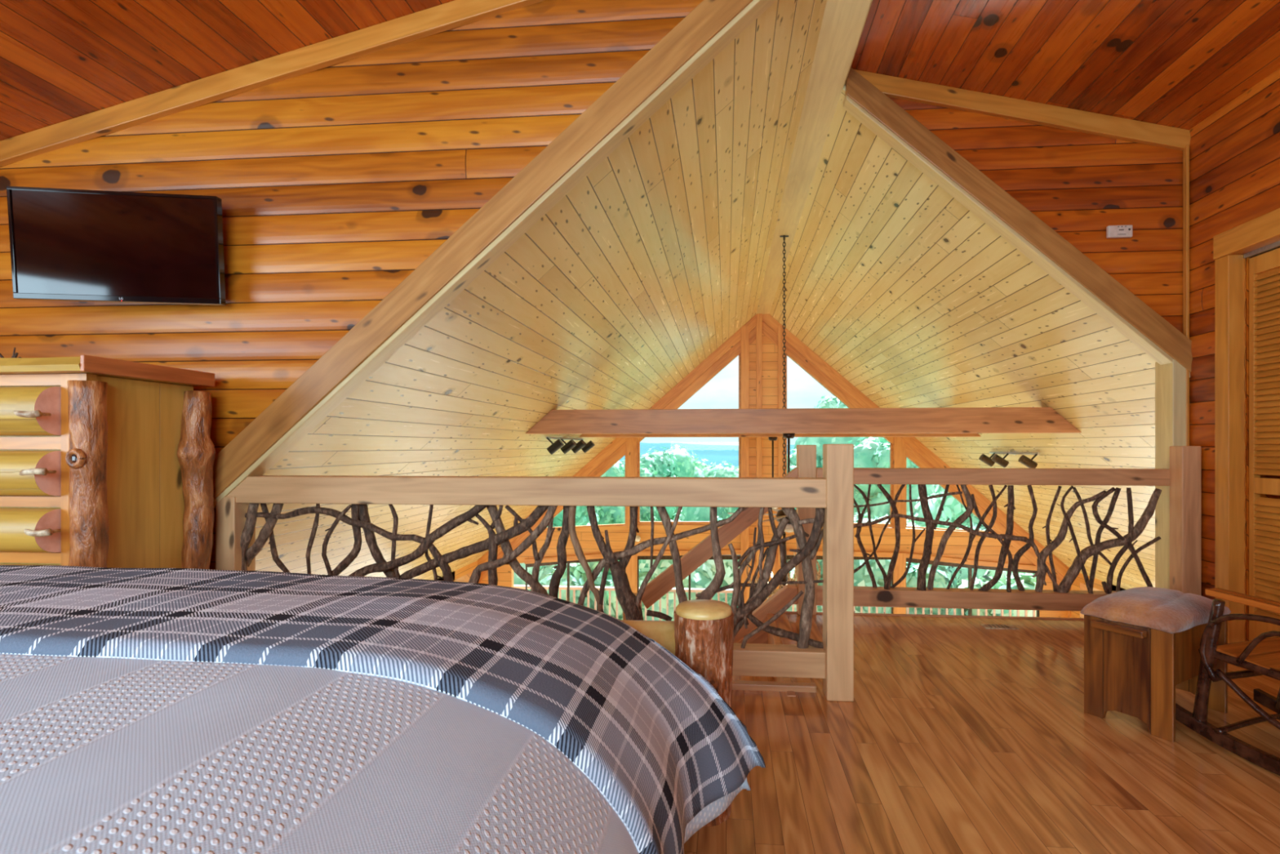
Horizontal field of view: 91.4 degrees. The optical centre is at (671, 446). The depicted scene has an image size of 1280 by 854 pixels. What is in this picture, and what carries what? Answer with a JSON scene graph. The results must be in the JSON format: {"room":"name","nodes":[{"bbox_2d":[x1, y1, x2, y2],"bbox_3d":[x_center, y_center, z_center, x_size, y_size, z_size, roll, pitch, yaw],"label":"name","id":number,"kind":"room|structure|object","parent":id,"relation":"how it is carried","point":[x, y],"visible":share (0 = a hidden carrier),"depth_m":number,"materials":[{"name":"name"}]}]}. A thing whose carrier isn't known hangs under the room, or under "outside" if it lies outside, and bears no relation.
{"room":"loft bedroom","nodes":[
{"label":"loft bedroom","id":0,"kind":"room"},
{"bbox_2d":[0,0,454,141],"bbox_3d":[-1.918,-1.984,0.342,5.320,1.311,5.550,0,0,5],"label":"ceiling","id":1,"kind":"structure","parent":0,"point":[61,60],"depth_m":2.84,"materials":[{"name":"red wood"}]},
{"bbox_2d":[0,0,703,569],"bbox_3d":[-1.692,-0.713,3.053,5.302,3.718,0.010,0,0,5],"label":"wall","id":2,"kind":"structure","parent":0,"point":[334,184],"depth_m":3.05,"materials":[{"name":"orange wood"}]},
{"bbox_2d":[6,186,226,305],"bbox_3d":[-2.604,-0.935,2.992,0.879,0.506,0.199,0,0,-8],"label":"television","id":3,"kind":"object","parent":2,"relation":"attached to","point":[66,245],"visible":1,"depth_m":2.92,"materials":[{"name":"black plastic"}]},
{"bbox_2d":[0,0,546,167],"bbox_3d":[-1.779,-1.884,3.040,5.130,1.319,0.040,0,0,5],"label":"trim","id":4,"kind":"structure","parent":2,"relation":"attached to","point":[455,14],"depth_m":3.05,"materials":[{"name":"orange wood"}]},
{"bbox_2d":[213,0,777,508],"bbox_3d":[-0.743,-1.155,2.945,3.050,2.862,0.050,0,0,5],"label":"trim","id":5,"kind":"structure","parent":2,"relation":"attached to","point":[708,18],"depth_m":2.94,"materials":[{"name":"beige wood"}]},
{"bbox_2d":[844,0,872,84],"bbox_3d":[0.744,-2.554,0.819,0.280,0.170,6.960,0,0,5],"label":"trim","id":6,"kind":"structure","parent":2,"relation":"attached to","point":[872,0],"depth_m":3.78,"materials":[{"name":"brown wood"}]},
{"bbox_2d":[437,560,477,582],"bbox_3d":[-4.189,2.996,7.540,0.150,1.900,9.100,0,0,5],"label":"wall","id":7,"kind":"structure","parent":0,"point":[466,571],"depth_m":11.46,"materials":[{"name":"orange wood"}]},
{"bbox_2d":[255,0,1156,589],"bbox_3d":[1.315,-0.090,7.414,11.440,5.068,9.200,0,0,5],"label":"ceiling","id":8,"kind":"structure","parent":0,"point":[658,256],"depth_m":5.15,"materials":[{"name":"brown wood"}]},
{"bbox_2d":[546,435,595,454],"bbox_3d":[-1.308,-0.029,8.160,0.249,0.246,1.866,0,0,5],"label":"track light","id":9,"kind":"object","parent":8,"relation":"attached to","point":[571,445],"visible":1,"depth_m":7.85,"materials":[{"name":"metal"}]},
{"bbox_2d":[746,561,758,583],"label":"antler chandelier","id":10,"kind":"object","parent":8,"relation":"hanging from","point":[747,568],"depth_m":7.32,"materials":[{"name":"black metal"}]},
{"bbox_2d":[579,433,981,437],"bbox_3d":[1.431,-0.259,8.744,5.521,0.250,0.170,0,0,5],"label":"tie beam","id":11,"kind":"structure","parent":8,"relation":"attached to","point":[612,435],"depth_m":8.67,"materials":[{"name":"brown wood"}]},
{"bbox_2d":[768,436,777,508],"bbox_3d":[1.389,0.371,8.760,1.196,1.010,1.207,0,0,5],"label":"ceiling fan","id":12,"kind":"object","parent":11,"relation":"hanging from","point":[771,438],"visible":0.09,"depth_m":8.73,"materials":[{"name":"brown metal"}]},
{"bbox_2d":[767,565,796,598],"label":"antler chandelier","id":13,"kind":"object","parent":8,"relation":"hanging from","point":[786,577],"depth_m":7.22,"materials":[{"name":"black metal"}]},
{"bbox_2d":[779,235,788,408],"label":"chain","id":14,"kind":"object","parent":8,"relation":"hanging from","point":[784,237],"depth_m":7.21,"materials":[{"name":"black metal"}]},
{"bbox_2d":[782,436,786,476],"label":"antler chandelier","id":15,"kind":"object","parent":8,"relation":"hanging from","point":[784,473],"depth_m":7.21,"materials":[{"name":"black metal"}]},
{"bbox_2d":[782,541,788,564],"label":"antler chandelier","id":16,"kind":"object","parent":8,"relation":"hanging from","point":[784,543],"depth_m":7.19,"materials":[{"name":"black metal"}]},
{"bbox_2d":[525,407,1081,434],"bbox_3d":[1.224,-0.259,6.363,5.521,0.250,0.170,0,0,5],"label":"tie beam","id":17,"kind":"structure","parent":8,"relation":"attached to","point":[920,420],"depth_m":6.26,"materials":[{"name":"brown wood"}]},
{"bbox_2d":[727,433,796,532],"bbox_3d":[1.169,0.371,6.390,1.196,1.010,1.207,0,0,5],"label":"ceiling fan","id":18,"kind":"object","parent":17,"relation":"hanging from","point":[780,514],"visible":0.35,"depth_m":6.32,"materials":[{"name":"brown metal"}]},
{"bbox_2d":[755,0,871,314],"bbox_3d":[1.060,-2.564,4.475,0.250,0.250,14.300,0,0,5],"label":"trim","id":19,"kind":"structure","parent":8,"relation":"attached to","point":[843,20],"depth_m":4.59,"materials":[{"name":"brown wood"}]},
{"bbox_2d":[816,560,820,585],"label":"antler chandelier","id":20,"kind":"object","parent":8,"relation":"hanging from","point":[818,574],"depth_m":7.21,"materials":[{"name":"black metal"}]},
{"bbox_2d":[978,448,1040,468],"bbox_3d":[4.255,0.153,7.943,0.265,0.239,1.378,0,0,5],"label":"track light","id":21,"kind":"object","parent":8,"relation":"attached to","point":[1029,463],"visible":0.98,"depth_m":8.00,"materials":[{"name":"metal"}]},
{"bbox_2d":[454,333,1101,617],"bbox_3d":[1.316,1.063,11.655,14.630,8.628,0.150,0,0,5],"label":"wall","id":22,"kind":"structure","parent":0,"point":[956,546],"depth_m":11.54,"materials":[{"name":"orange wood"}]},
{"bbox_2d":[525,560,568,600],"bbox_3d":[-2.397,3.705,11.974,0.830,3.102,0.065,0,0,5],"label":"window","id":23,"kind":"structure","parent":22,"relation":"in","point":[529,565],"depth_m":11.94,"materials":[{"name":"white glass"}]},
{"bbox_2d":[546,453,626,528],"bbox_3d":[-1.781,0.783,11.921,1.846,1.627,0.065,0,0,5],"label":"window","id":24,"kind":"structure","parent":22,"relation":"in","point":[619,524],"depth_m":11.83,"materials":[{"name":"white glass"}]},
{"bbox_2d":[568,558,626,601],"bbox_3d":[-1.423,3.643,11.890,1.126,3.164,0.065,0,0,5],"label":"window","id":25,"kind":"structure","parent":22,"relation":"in","point":[597,559],"depth_m":11.90,"materials":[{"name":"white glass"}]},
{"bbox_2d":[477,314,762,582],"bbox_3d":[-1.024,-0.068,11.813,5.420,4.949,0.160,0,0,5],"label":"trim","id":26,"kind":"structure","parent":22,"relation":"attached to","point":[735,338],"depth_m":11.64,"materials":[{"name":"orange wood"}]},
{"bbox_2d":[626,437,637,528],"bbox_3d":[-0.757,0.636,11.809,0.214,1.818,0.160,0,0,5],"label":"trim","id":27,"kind":"structure","parent":22,"relation":"attached to","point":[632,442],"depth_m":11.73,"materials":[{"name":"orange wood"}]},
{"bbox_2d":[626,553,637,592],"bbox_3d":[-0.757,3.590,11.809,0.214,3.185,0.160,0,0,5],"label":"trim","id":28,"kind":"structure","parent":22,"relation":"attached to","point":[632,566],"depth_m":11.73,"materials":[{"name":"orange wood"}]},
{"bbox_2d":[635,534,640,542],"bbox_3d":[-0.642,1.721,11.698,0.124,0.122,0.162,0,0,5],"label":"wall sconce","id":29,"kind":"object","parent":22,"relation":"attached to","point":[637,537],"visible":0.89,"depth_m":11.64,"materials":[{"name":"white glass"}]},
{"bbox_2d":[637,555,689,599],"bbox_3d":[-0.158,3.608,11.780,0.985,3.131,0.065,0,0,5],"label":"window","id":30,"kind":"structure","parent":22,"relation":"in","point":[670,556],"depth_m":11.77,"materials":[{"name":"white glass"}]},
{"bbox_2d":[637,353,740,524],"bbox_3d":[0.318,-0.251,11.739,1.940,3.466,0.065,0,0,5],"label":"window","id":31,"kind":"structure","parent":22,"relation":"in","point":[639,522],"depth_m":11.72,"materials":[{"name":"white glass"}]},
{"bbox_2d":[689,555,740,599],"bbox_3d":[0.808,3.583,11.696,0.956,3.108,0.065,0,0,5],"label":"window","id":32,"kind":"structure","parent":22,"relation":"in","point":[724,557],"depth_m":11.65,"materials":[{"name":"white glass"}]},
{"bbox_2d":[740,325,749,562],"bbox_3d":[1.355,-0.022,11.609,0.148,4.429,0.195,0,0,5],"label":"trim","id":33,"kind":"structure","parent":22,"relation":"attached to","point":[744,360],"depth_m":11.51,"materials":[{"name":"orange wood"}]},
{"bbox_2d":[755,313,761,565],"bbox_3d":[1.611,-0.141,11.574,0.103,4.658,0.220,0,0,5],"label":"trim","id":34,"kind":"structure","parent":22,"relation":"attached to","point":[758,316],"depth_m":11.47,"materials":[{"name":"orange wood"}]},
{"bbox_2d":[740,552,781,603],"bbox_3d":[1.686,3.529,11.598,0.811,3.144,0.160,0,0,5],"label":"trim","id":35,"kind":"structure","parent":22,"relation":"attached to","point":[775,567],"depth_m":11.53,"materials":[{"name":"orange wood"}]},
{"bbox_2d":[524,549,1037,570],"bbox_3d":[1.909,2.074,11.583,9.478,0.339,0.150,0,0,5],"label":"trim","id":36,"kind":"structure","parent":22,"relation":"attached to","point":[724,552],"depth_m":11.42,"materials":[{"name":"orange wood"}]},
{"bbox_2d":[777,325,785,564],"bbox_3d":[2.023,-0.022,11.551,0.132,4.407,0.195,0,0,5],"label":"trim","id":37,"kind":"structure","parent":22,"relation":"attached to","point":[780,329],"depth_m":11.46,"materials":[{"name":"orange wood"}]},
{"bbox_2d":[785,555,822,611],"bbox_3d":[2.578,3.536,11.543,0.974,3.068,0.065,0,0,5],"label":"window","id":38,"kind":"structure","parent":22,"relation":"in","point":[788,557],"depth_m":11.54,"materials":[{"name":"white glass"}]},
{"bbox_2d":[785,353,893,527],"bbox_3d":[3.063,-0.248,11.501,1.949,3.447,0.065,0,0,5],"label":"window","id":39,"kind":"structure","parent":22,"relation":"in","point":[891,524],"depth_m":11.41,"materials":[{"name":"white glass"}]},
{"bbox_2d":[853,556,893,613],"bbox_3d":[3.548,3.510,11.459,0.974,3.046,0.065,0,0,5],"label":"window","id":40,"kind":"structure","parent":22,"relation":"in","point":[855,557],"depth_m":11.40,"materials":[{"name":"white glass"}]},
{"bbox_2d":[892,436,906,528],"bbox_3d":[4.138,0.614,11.385,0.213,1.753,0.160,0,0,5],"label":"trim","id":41,"kind":"structure","parent":22,"relation":"attached to","point":[900,445],"depth_m":11.30,"materials":[{"name":"orange wood"}]},
{"bbox_2d":[893,552,906,613],"bbox_3d":[4.138,3.461,11.385,0.213,3.071,0.160,0,0,5],"label":"trim","id":42,"kind":"structure","parent":22,"relation":"attached to","point":[900,569],"depth_m":11.30,"materials":[{"name":"orange wood"}]},
{"bbox_2d":[762,314,1069,585],"bbox_3d":[4.376,-0.068,11.344,5.420,4.949,0.160,0,0,5],"label":"trim","id":43,"kind":"structure","parent":22,"relation":"attached to","point":[770,321],"depth_m":11.32,"materials":[{"name":"orange wood"}]},
{"bbox_2d":[906,557,970,615],"bbox_3d":[4.820,3.508,11.349,1.153,2.961,0.065,0,0,5],"label":"window","id":44,"kind":"structure","parent":22,"relation":"in","point":[913,560],"depth_m":11.30,"materials":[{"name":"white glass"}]},
{"bbox_2d":[906,525,996,533],"bbox_3d":[5.261,0.804,11.310,2.038,1.550,0.065,0,0,5],"label":"window","id":45,"kind":"structure","parent":22,"relation":"in","point":[910,526],"depth_m":11.31,"materials":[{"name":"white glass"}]},
{"bbox_2d":[970,564,1039,617],"bbox_3d":[5.986,3.535,11.248,1.187,2.819,0.065,0,0,5],"label":"window","id":46,"kind":"structure","parent":22,"relation":"in","point":[971,566],"depth_m":11.23,"materials":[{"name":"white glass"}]},
{"bbox_2d":[684,613,1279,853],"bbox_3d":[-0.423,1.271,0.912,8.200,0.250,6.945,0,0,5],"label":"floor","id":47,"kind":"structure","parent":0,"point":[957,735],"depth_m":2.27,"materials":[{"name":"brown wood"}]},
{"bbox_2d":[0,355,215,568],"bbox_3d":[-2.901,0.398,2.729,1.408,1.501,0.725,0,0,5],"label":"dresser","id":48,"kind":"object","parent":47,"relation":"on","point":[104,462],"visible":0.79,"depth_m":2.51,"materials":[{"name":"orange wood"}]},
{"bbox_2d":[0,347,21,358],"bbox_3d":[-2.978,-0.396,2.772,0.198,0.087,0.027,0,0,5],"label":"ornament","id":49,"kind":"object","parent":48,"relation":"on","point":[14,355],"visible":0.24,"depth_m":2.76,"materials":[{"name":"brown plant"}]},
{"bbox_2d":[226,444,853,701],"bbox_3d":[-0.720,0.567,3.021,3.100,1.158,0.175,0,0,5],"label":"railing","id":50,"kind":"object","parent":47,"relation":"on","point":[831,660],"visible":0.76,"depth_m":2.94,"materials":[{"name":"brown wood"}]},
{"bbox_2d":[620,599,733,826],"bbox_3d":[-1.291,0.822,0.562,2.717,0.650,3.297,0,0,5],"label":"bed","id":51,"kind":"object","parent":47,"relation":"on","point":[700,633],"visible":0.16,"depth_m":1.91,"materials":[{"name":"brown wood"}]},
{"bbox_2d":[0,653,750,853],"bbox_3d":[-1.241,0.819,0.448,2.689,0.854,3.079,0,0,5],"label":"bedspread","id":52,"kind":"object","parent":51,"relation":"on","point":[99,755],"visible":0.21,"depth_m":0.88,"materials":[{"name":"grey fabric"}]},
{"bbox_2d":[0,564,765,853],"bbox_3d":[-1.132,0.701,1.581,2.750,0.672,0.804,0,0,5],"label":"throw blanket","id":53,"kind":"object","parent":52,"relation":"on","point":[657,740],"visible":0.98,"depth_m":1.37,"materials":[{"name":"fabric"}]},
{"bbox_2d":[731,611,1084,696],"bbox_3d":[0.584,1.262,3.580,5.561,0.288,1.327,0,0,-21],"label":"trim","id":54,"kind":"structure","parent":47,"relation":"attached to","point":[780,683],"depth_m":2.96,"materials":[{"name":"brown wood"}]},
{"bbox_2d":[796,444,1201,614],"bbox_3d":[2.098,0.697,4.144,2.480,1.413,0.235,0,0,5],"label":"railing","id":55,"kind":"object","parent":47,"relation":"on","point":[1184,477],"visible":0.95,"depth_m":4.14,"materials":[{"name":"brown wood"}]},
{"bbox_2d":[980,623,1018,629],"bbox_3d":[2.078,1.142,3.962,0.200,0.008,0.090,0,0,5],"label":"floor vent","id":56,"kind":"object","parent":47,"relation":"in","point":[985,625],"visible":1,"depth_m":3.95,"materials":[{"name":"black metal"}]},
{"bbox_2d":[1080,586,1231,742],"bbox_3d":[2.077,0.887,2.685,0.589,0.518,0.342,0,0,-31],"label":"stool","id":57,"kind":"object","parent":47,"relation":"on","point":[1142,644],"visible":0.95,"depth_m":2.56,"materials":[{"name":"brown wood"}]},
{"bbox_2d":[1080,586,1231,633],"bbox_3d":[2.085,0.676,2.690,0.570,0.095,0.342,0,0,-31],"label":"cushion","id":58,"kind":"object","parent":57,"relation":"on","point":[1152,610],"depth_m":2.57,"materials":[{"name":"brown fabric"}]},
{"bbox_2d":[1175,587,1279,775],"bbox_3d":[2.394,0.576,2.158,0.640,1.140,0.920,0,0,-17],"label":"rocking chair","id":59,"kind":"object","parent":47,"relation":"on","point":[1260,655],"visible":0.99,"depth_m":2.34,"materials":[{"name":"brown wood"}]},
{"bbox_2d":[888,97,1182,333],"bbox_3d":[2.178,-1.562,4.183,2.383,2.056,0.010,0,0,5],"label":"wall","id":60,"kind":"structure","parent":0,"point":[1079,184],"depth_m":4.13,"materials":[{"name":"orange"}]},
{"bbox_2d":[843,94,1190,377],"bbox_3d":[2.275,-1.419,4.190,2.190,1.949,0.118,0,0,5],"label":"trim","id":61,"kind":"structure","parent":60,"relation":"attached to","point":[1055,272],"depth_m":4.17,"materials":[{"name":"brown wood"}]},
{"bbox_2d":[844,67,1192,372],"bbox_3d":[2.272,-1.530,4.144,2.190,2.112,0.050,0,0,5],"label":"trim","id":62,"kind":"structure","parent":60,"relation":"attached to","point":[881,107],"depth_m":4.12,"materials":[{"name":"beige wood"}]},
{"bbox_2d":[853,69,1191,151],"bbox_3d":[2.272,-2.246,4.154,2.190,0.642,0.040,0,0,5],"label":"trim","id":63,"kind":"structure","parent":60,"relation":"attached to","point":[1016,109],"depth_m":4.13,"materials":[{"name":"orange wood"}]},
{"bbox_2d":[1106,225,1132,238],"bbox_3d":[2.930,-1.407,4.086,0.152,0.080,0.033,0,0,5],"label":"smoke detector","id":64,"kind":"object","parent":60,"relation":"attached to","point":[1112,231],"visible":1,"depth_m":4.07,"materials":[{"name":"white plastic"}]},
{"bbox_2d":[850,0,1279,129],"bbox_3d":[1.981,-2.332,0.737,2.380,0.614,7.010,0,0,5],"label":"ceiling","id":65,"kind":"structure","parent":0,"point":[1176,64],"depth_m":3.61,"materials":[{"name":"red wood"}]},
{"bbox_2d":[1071,573,1125,617],"bbox_3d":[6.760,2.996,6.591,0.150,1.900,9.100,0,0,5],"label":"wall","id":66,"kind":"structure","parent":0,"point":[1079,584],"depth_m":10.78,"materials":[{"name":"orange wood"}]},
{"bbox_2d":[1067,587,1071,617],"bbox_3d":[7.105,3.225,11.128,0.109,3.312,0.160,0,0,5],"label":"trim","id":67,"kind":"structure","parent":66,"relation":"attached to","point":[1068,611],"depth_m":11.05,"materials":[{"name":"orange wood"}]},
{"bbox_2d":[1189,68,1279,640],"bbox_3d":[3.388,-0.454,0.640,0.660,3.200,6.860,0,0,5],"label":"wall","id":68,"kind":"structure","parent":0,"point":[1234,152],"depth_m":3.83,"materials":[{"name":"red wood"}]},
{"bbox_2d":[1155,359,1186,589],"bbox_3d":[3.301,0.389,4.125,0.095,1.914,0.170,0,0,5],"label":"trim","id":69,"kind":"structure","parent":68,"relation":"attached to","point":[1170,378],"depth_m":4.11,"materials":[{"name":"brown wood"}]},
{"bbox_2d":[1182,144,1189,445],"bbox_3d":[3.337,-0.404,4.049,0.019,3.100,0.035,0,0,5],"label":"trim","id":70,"kind":"structure","parent":68,"relation":"attached to","point":[1186,151],"depth_m":4.04,"materials":[{"name":"orange wood"}]},
{"bbox_2d":[1214,254,1245,643],"bbox_3d":[3.282,0.016,3.669,0.095,2.260,0.102,0,0,5],"label":"trim","id":71,"kind":"structure","parent":68,"relation":"attached to","point":[1229,270],"depth_m":3.62,"materials":[{"name":"orange wood"}]},
{"bbox_2d":[1213,208,1279,259],"bbox_3d":[3.193,-1.184,2.704,0.105,0.140,2.040,0,0,5],"label":"trim","id":72,"kind":"structure","parent":68,"relation":"attached to","point":[1264,230],"depth_m":3.48,"materials":[{"name":"orange wood"}]},
{"bbox_2d":[1243,240,1279,258],"bbox_3d":[3.243,-1.101,2.697,0.025,0.025,1.835,0,0,5],"label":"trim","id":73,"kind":"structure","parent":68,"relation":"attached to","point":[1271,246],"depth_m":3.49,"materials":[{"name":"metal"}]},
{"bbox_2d":[1248,248,1279,640],"bbox_3d":[3.326,0.021,3.374,0.036,2.210,0.453,0,0,5],"label":"door","id":74,"kind":"structure","parent":68,"relation":"in","point":[1264,268],"depth_m":3.51,"materials":[{"name":"orange wood"}]},
{"bbox_3d":[1.612,4.086,12.809,15.000,0.120,2.200,0,0,5],"label":"deck","id":75,"kind":"object","parent":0,"visible":0},
{"bbox_2d":[513,584,1035,620],"bbox_3d":[1.684,3.566,13.520,15.020,0.920,0.130,0,0,5],"label":"deck railing","id":76,"kind":"object","parent":75,"relation":"on","point":[695,590],"visible":0.06,"depth_m":13.65,"materials":[{"name":"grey wood"}]},
{"bbox_3d":[1.111,4.046,7.030,13.000,0.200,9.200,0,0,5],"label":"floor","id":77,"kind":"structure","parent":0,"visible":0},
{"bbox_2d":[732,617,774,681],"bbox_3d":[-0.971,2.551,3.788,3.210,2.770,1.260,0,0,5],"label":"staircase","id":78,"kind":"structure","parent":77,"relation":"on","point":[761,637],"depth_m":4.24,"materials":[{"name":"brown wood"}]},
{"bbox_2d":[622,467,798,643],"bbox_3d":[0.267,1.196,4.363,1.219,2.100,0.100,0,0,5],"label":"stair railing","id":79,"kind":"object","parent":78,"relation":"attached to","point":[695,557],"visible":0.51,"depth_m":4.31,"materials":[{"name":"brown wood"}]},
{"bbox_3d":[-1.703,-0.709,3.109,5.270,3.710,0.099,0,0,5],"label":"wall","id":80,"kind":"structure","parent":0,"visible":0},
{"bbox_2d":[215,496,255,570],"bbox_3d":[-2.188,0.796,3.131,0.100,1.100,0.140,0,0,5],"label":"trim","id":81,"kind":"structure","parent":80,"relation":"attached to","point":[230,519],"depth_m":3.06,"materials":[{"name":"brown wood"}]},
{"label":"outside","id":82,"kind":"structure","parent":0,"visible":0},
{"bbox_2d":[619,442,795,467],"bbox_3d":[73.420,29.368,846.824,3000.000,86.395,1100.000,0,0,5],"label":"hills","id":83,"kind":"structure","parent":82,"point":[717,454],"depth_m":1163.33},
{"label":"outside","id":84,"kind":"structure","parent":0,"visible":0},
{"bbox_3d":[6.090,11.777,70.237,120.000,12.237,119.000,0,0,5],"label":"slope","id":85,"kind":"object","parent":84,"visible":0},
{"bbox_2d":[513,562,533,584],"bbox_3d":[-4.371,6.038,19.112,4.102,7.760,3.674,0,0,-1],"label":"tree","id":86,"kind":"object","parent":85,"relation":"on","point":[517,580],"visible":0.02,"depth_m":17.70,"materials":[{"name":"green plant"}]},
{"bbox_2d":[527,564,613,613],"bbox_3d":[-2.925,6.513,17.034,3.427,6.937,3.134,0,0,-34],"label":"tree","id":87,"kind":"object","parent":85,"relation":"on","point":[545,580],"visible":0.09,"depth_m":16.18,"materials":[{"name":"green plant"}]},
{"bbox_2d":[523,522,618,590],"bbox_3d":[-2.573,6.219,18.228,3.807,7.991,4.622,0,0,29],"label":"tree","id":88,"kind":"object","parent":85,"relation":"on","point":[579,571],"visible":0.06,"depth_m":16.58,"materials":[{"name":"green plant"}]},
{"bbox_2d":[546,506,599,527],"bbox_3d":[-5.438,5.364,26.586,4.766,8.754,4.518,0,0,5],"label":"tree","id":89,"kind":"object","parent":85,"relation":"on","point":[581,512],"visible":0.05,"depth_m":24.96,"materials":[{"name":"green plant"}]},
{"bbox_2d":[594,460,657,524],"bbox_3d":[-3.414,5.445,34.346,5.684,9.866,5.353,0,0,5],"label":"tree","id":90,"kind":"object","parent":85,"relation":"on","point":[606,514],"visible":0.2,"depth_m":32.58,"materials":[{"name":"green plant"}]},
{"bbox_2d":[604,563,688,620],"bbox_3d":[-0.236,6.553,16.835,3.310,6.975,3.325,0,0,5],"label":"tree","id":91,"kind":"object","parent":85,"relation":"on","point":[642,575],"visible":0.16,"depth_m":15.96,"materials":[{"name":"green plant"}]},
{"bbox_2d":[618,446,680,520],"bbox_3d":[-1.891,5.087,40.299,5.590,10.174,5.218,0,0,5],"label":"tree","id":92,"kind":"object","parent":85,"relation":"on","point":[661,462],"visible":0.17,"depth_m":40.02,"materials":[{"name":"green plant"}]},
{"bbox_2d":[663,444,710,519],"bbox_3d":[0.400,5.535,46.010,6.085,11.332,6.994,0,0,15],"label":"tree","id":93,"kind":"object","parent":85,"relation":"on","point":[686,466],"visible":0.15,"depth_m":43.50,"materials":[{"name":"green plant"}]},
{"bbox_2d":[639,515,740,607],"bbox_3d":[0.752,6.211,17.815,4.213,8.456,4.328,0,0,5],"label":"tree","id":94,"kind":"object","parent":85,"relation":"on","point":[701,577],"visible":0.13,"depth_m":16.69,"materials":[{"name":"green plant"}]},
{"bbox_2d":[672,460,738,520],"bbox_3d":[3.103,6.291,37.683,6.345,10.864,6.325,0,0,-35],"label":"tree","id":95,"kind":"object","parent":85,"relation":"on","point":[688,513],"visible":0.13,"depth_m":36.32,"materials":[{"name":"green plant"}]},
{"bbox_2d":[721,506,738,518],"bbox_3d":[5.393,5.871,33.651,6.151,10.287,5.386,0,0,-2],"label":"tree","id":96,"kind":"object","parent":85,"relation":"on","point":[731,509],"visible":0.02,"depth_m":31.75,"materials":[{"name":"green plant"}]},
{"bbox_2d":[786,559,822,612],"bbox_3d":[3.153,6.256,16.440,3.099,7.255,3.820,0,0,5],"label":"tree","id":97,"kind":"object","parent":85,"relation":"on","point":[819,607],"visible":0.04,"depth_m":15.33,"materials":[{"name":"green plant"}]},
{"bbox_2d":[786,448,822,509],"bbox_3d":[5.830,4.538,27.592,5.019,9.263,4.956,0,0,5],"label":"tree","id":98,"kind":"object","parent":85,"relation":"on","point":[793,455],"visible":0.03,"depth_m":27.11,"materials":[{"name":"green plant"}]},
{"bbox_2d":[786,395,869,458],"bbox_3d":[7.733,2.351,29.378,5.557,9.836,5.292,0,0,5],"label":"tree","id":99,"kind":"object","parent":85,"relation":"on","point":[834,402],"visible":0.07,"depth_m":28.10,"materials":[{"name":"green plant"}]},
{"bbox_2d":[816,559,857,585],"bbox_3d":[4.030,6.188,18.162,3.901,8.229,4.187,0,0,42],"label":"tree","id":100,"kind":"object","parent":85,"relation":"on","point":[820,561],"visible":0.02,"depth_m":16.50,"materials":[{"name":"green plant"}]},
{"bbox_2d":[817,511,910,613],"bbox_3d":[5.541,5.902,17.703,4.067,8.295,4.243,0,0,35],"label":"tree","id":101,"kind":"object","parent":85,"relation":"on","point":[859,580],"visible":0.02,"depth_m":16.37,"materials":[{"name":"green plant"}]},
{"bbox_2d":[853,436,889,516],"bbox_3d":[8.621,4.042,25.199,5.774,9.226,4.515,0,0,39],"label":"tree","id":102,"kind":"object","parent":85,"relation":"on","point":[855,495],"visible":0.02,"depth_m":24.15,"materials":[{"name":"green plant"}]},
{"bbox_2d":[848,436,937,519],"bbox_3d":[9.116,4.335,23.362,5.172,9.691,5.283,0,0,-18],"label":"tree","id":103,"kind":"object","parent":85,"relation":"on","point":[873,454],"visible":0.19,"depth_m":22.89,"materials":[{"name":"green plant"}]},
{"bbox_2d":[856,559,973,615],"bbox_3d":[5.979,6.247,16.169,3.266,7.183,3.059,0,0,5],"label":"tree","id":104,"kind":"object","parent":85,"relation":"on","point":[944,574],"visible":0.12,"depth_m":15.25,"materials":[{"name":"green plant"}]},
{"bbox_2d":[906,520,968,582],"bbox_3d":[7.262,6.201,18.178,3.972,8.232,4.499,0,0,20],"label":"tree","id":105,"kind":"object","parent":85,"relation":"on","point":[908,523],"visible":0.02,"depth_m":17.82,"materials":[{"name":"green plant"}]},
{"bbox_2d":[906,484,979,528],"bbox_3d":[9.358,4.881,20.179,4.418,8.822,4.630,0,0,-15],"label":"tree","id":106,"kind":"object","parent":85,"relation":"on","point":[953,508],"visible":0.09,"depth_m":19.16,"materials":[{"name":"green plant"}]},
{"bbox_2d":[955,521,988,581],"bbox_3d":[8.300,6.072,17.401,4.124,8.047,3.792,0,0,5],"label":"tree","id":107,"kind":"object","parent":85,"relation":"on","point":[980,572],"visible":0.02,"depth_m":16.52,"materials":[{"name":"green plant"}]},
{"bbox_2d":[955,568,1035,616],"bbox_3d":[8.587,6.282,15.681,3.256,7.031,3.464,0,0,5],"label":"tree","id":108,"kind":"object","parent":85,"relation":"on","point":[1028,582],"visible":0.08,"depth_m":15.17,"materials":[{"name":"green plant"}]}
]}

